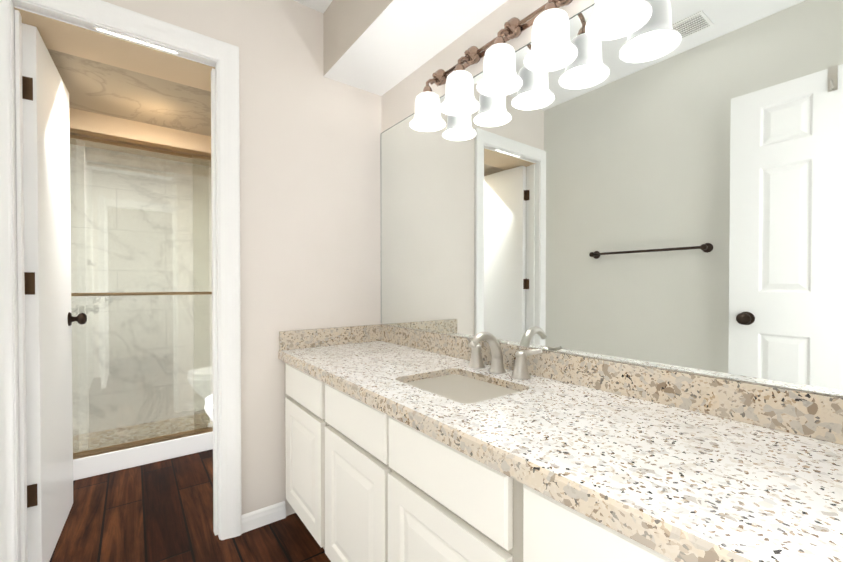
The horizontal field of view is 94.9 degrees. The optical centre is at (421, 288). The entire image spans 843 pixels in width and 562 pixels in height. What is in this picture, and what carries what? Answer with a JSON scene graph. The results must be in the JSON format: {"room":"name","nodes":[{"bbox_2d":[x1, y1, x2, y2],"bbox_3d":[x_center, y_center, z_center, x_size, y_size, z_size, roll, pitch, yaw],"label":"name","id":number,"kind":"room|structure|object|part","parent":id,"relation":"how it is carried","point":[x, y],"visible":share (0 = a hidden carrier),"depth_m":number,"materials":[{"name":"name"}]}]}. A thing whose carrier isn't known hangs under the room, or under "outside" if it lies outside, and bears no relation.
{"room":"bathroom","nodes":[
{"label":"bathroom","id":0,"kind":"room"},
{"bbox_2d":[37,27,210,91],"bbox_3d":[-0.939,-1.168,1.856,1.470,0.394,0.196,0,1,-37],"label":"wall","id":1,"kind":"structure","parent":0,"point":[55,41],"depth_m":1.64,"materials":[{"name":"beige paint"}]},
{"bbox_2d":[47,49,210,166],"bbox_3d":[-1.442,-1.190,2.529,1.470,0.365,1.484,0,1,-37],"label":"ceiling","id":2,"kind":"structure","parent":0,"point":[101,88],"depth_m":2.02,"materials":[{"name":"paint"}]},
{"bbox_2d":[69,108,210,152],"bbox_3d":[-1.460,-0.952,2.555,1.470,0.111,0.075,0,1,-37],"label":"wall","id":3,"kind":"structure","parent":0,"point":[106,125],"depth_m":2.32,"materials":[{"name":"beige paint"}]},
{"bbox_2d":[49,449,330,561],"bbox_3d":[-0.360,1.114,1.106,1.710,0.060,5.340,0,1,-37],"label":"floor","id":4,"kind":"structure","parent":0,"point":[160,511],"depth_m":1.75,"materials":[{"name":"brown wood"}]},
{"bbox_2d":[70,128,212,480],"bbox_3d":[-1.570,0.085,2.717,1.450,1.962,0.522,0,1,-37],"label":"shower","id":5,"kind":"object","parent":4,"relation":"on","point":[103,460],"visible":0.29,"depth_m":2.37,"materials":[{"name":"white glass"}]},
{"bbox_2d":[73,413,212,452],"bbox_3d":[-1.684,1.047,2.878,1.450,0.035,0.655,0,1,-37],"label":"floor","id":6,"kind":"structure","parent":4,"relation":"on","point":[163,432],"depth_m":2.78,"materials":[{"name":"tile"}]},
{"bbox_2d":[204,394,212,421],"bbox_3d":[-0.934,0.666,2.445,0.774,0.805,0.470,0,1,-37],"label":"toilet","id":7,"kind":"object","parent":4,"relation":"on","point":[208,407],"visible":0.08,"depth_m":2.18,"materials":[{"name":"white ceramic"}]},
{"bbox_3d":[-0.931,0.684,2.435,0.766,0.770,0.430,0,1,-37],"label":"bowl tank","id":8,"kind":"part","parent":7,"relation":"part of","materials":[{"name":"white ceramic"}]},
{"bbox_3d":[-1.001,0.643,2.382,0.585,0.038,0.380,0,1,-37],"label":"seat lid","id":9,"kind":"part","parent":7,"relation":"part of","materials":[{"name":"white plastic"}]},
{"bbox_2d":[278,352,729,561],"bbox_3d":[0.133,0.699,1.209,0.548,0.767,1.912,0,1,-37],"label":"bathroom vanity","id":10,"kind":"object","parent":4,"relation":"on","point":[406,445],"depth_m":0.93,"materials":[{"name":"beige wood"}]},
{"bbox_2d":[278,324,842,561],"bbox_3d":[0.129,0.268,1.202,0.558,0.128,1.912,0,1,-37],"label":"countertop","id":11,"kind":"structure","parent":10,"relation":"on","point":[737,471],"depth_m":0.80,"materials":[{"name":"beige stone"}]},
{"bbox_2d":[467,332,541,379],"bbox_3d":[0.225,0.218,1.326,0.164,0.146,0.341,0,1,-37],"label":"faucet","id":12,"kind":"object","parent":11,"relation":"on","point":[476,368],"depth_m":1.32,"materials":[{"name":"silver metal"}]},
{"bbox_2d":[102,0,380,515],"bbox_3d":[-0.831,-0.144,1.752,1.435,2.440,0.120,0,1,-37],"label":"wall","id":13,"kind":"structure","parent":0,"point":[310,195],"depth_m":1.82,"materials":[{"name":"paint"}]},
{"bbox_2d":[22,23,86,561],"bbox_3d":[-1.559,0.056,1.645,0.172,2.020,0.633,0,1,-37],"label":"room door","id":14,"kind":"structure","parent":13,"relation":"in","point":[49,318],"depth_m":1.50,"materials":[{"name":"white wood"}]},
{"bbox_2d":[14,7,214,76],"bbox_3d":[-1.156,-0.949,1.519,0.605,0.001,0.091,0,1,-37],"label":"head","id":15,"kind":"structure","parent":13,"relation":"attached to","point":[54,25],"depth_m":1.49},
{"bbox_2d":[9,0,220,561],"bbox_3d":[-1.147,0.049,1.518,0.646,2.061,0.122,0,1,-37],"label":"door frame","id":16,"kind":"structure","parent":13,"relation":"attached to","point":[17,206],"depth_m":1.33,"materials":[{"name":"white wood"}]},
{"bbox_2d":[0,0,241,561],"bbox_3d":[-1.104,0.017,1.460,0.776,2.125,0.022,0,1,-37],"label":"trim","id":17,"kind":"structure","parent":13,"relation":"attached to","point":[225,55],"depth_m":1.62,"materials":[{"name":"white wood"}]},
{"bbox_2d":[93,25,179,54],"bbox_3d":[-1.093,-0.957,1.496,0.270,0.006,0.020,0,1,-37],"label":"light","id":18,"kind":"object","parent":13,"relation":"attached to","point":[135,39],"visible":1,"depth_m":1.49,"materials":[{"name":"white plastic"}]},
{"bbox_2d":[241,501,285,532],"bbox_3d":[-0.719,1.039,1.765,0.193,0.075,0.013,0,1,-37],"label":"baseboard","id":19,"kind":"structure","parent":13,"relation":"attached to","point":[258,518],"depth_m":1.76,"materials":[{"name":"white wood"}]},
{"bbox_2d":[279,324,842,444],"bbox_3d":[0.130,0.248,1.203,0.554,0.088,1.913,0,1,-37],"label":"backsplash","id":20,"kind":"structure","parent":13,"relation":"attached to","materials":[{"name":"beige stone"}]},
{"bbox_2d":[293,0,332,13],"bbox_3d":[-0.360,-1.396,1.078,1.710,0.080,5.340,0,1,-37],"label":"ceiling","id":21,"kind":"structure","parent":0,"point":[321,6],"depth_m":1.85,"materials":[{"name":"white paint"}]},
{"bbox_2d":[323,0,392,74],"bbox_3d":[0.221,-1.204,1.253,0.333,0.308,1.920,0,1,-37],"label":"soffit box","id":22,"kind":"object","parent":21,"relation":"attached to","point":[347,24],"visible":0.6,"depth_m":1.73,"materials":[{"name":"paint"}]},
{"bbox_2d":[324,0,507,95],"bbox_3d":[0.221,-1.049,1.254,0.333,0.002,1.920,0,1,-37],"label":"ceiling soffit","id":23,"kind":"structure","parent":22,"relation":"attached to","point":[396,42],"depth_m":1.63,"materials":[{"name":"white paint"}]},
{"bbox_2d":[381,0,842,396],"bbox_3d":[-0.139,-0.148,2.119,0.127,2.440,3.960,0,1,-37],"label":"vanity mirror","id":24,"kind":"object","parent":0,"point":[662,187],"depth_m":1.03,"materials":[{"name":"silver mirror"}]},
{"bbox_3d":[-1.922,-0.159,3.183,1.470,2.440,0.120,0,1,-37],"label":"wall","id":25,"kind":"structure","parent":0,"visible":0},
{"bbox_2d":[70,144,212,434],"bbox_3d":[-1.883,0.024,3.133,1.470,2.075,0.010,0,1,-37],"label":"shower door","id":26,"kind":"structure","parent":25,"relation":"attached to","point":[94,255],"depth_m":2.92,"materials":[{"name":"glass"}]},
{"bbox_2d":[409,0,651,131],"bbox_3d":[0.273,-0.817,1.320,0.172,0.253,0.953,0,1,-37],"label":"sconce","id":27,"kind":"object","parent":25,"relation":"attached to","point":[553,48],"visible":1,"depth_m":1.26,"materials":[{"name":"white glass"}]}
]}

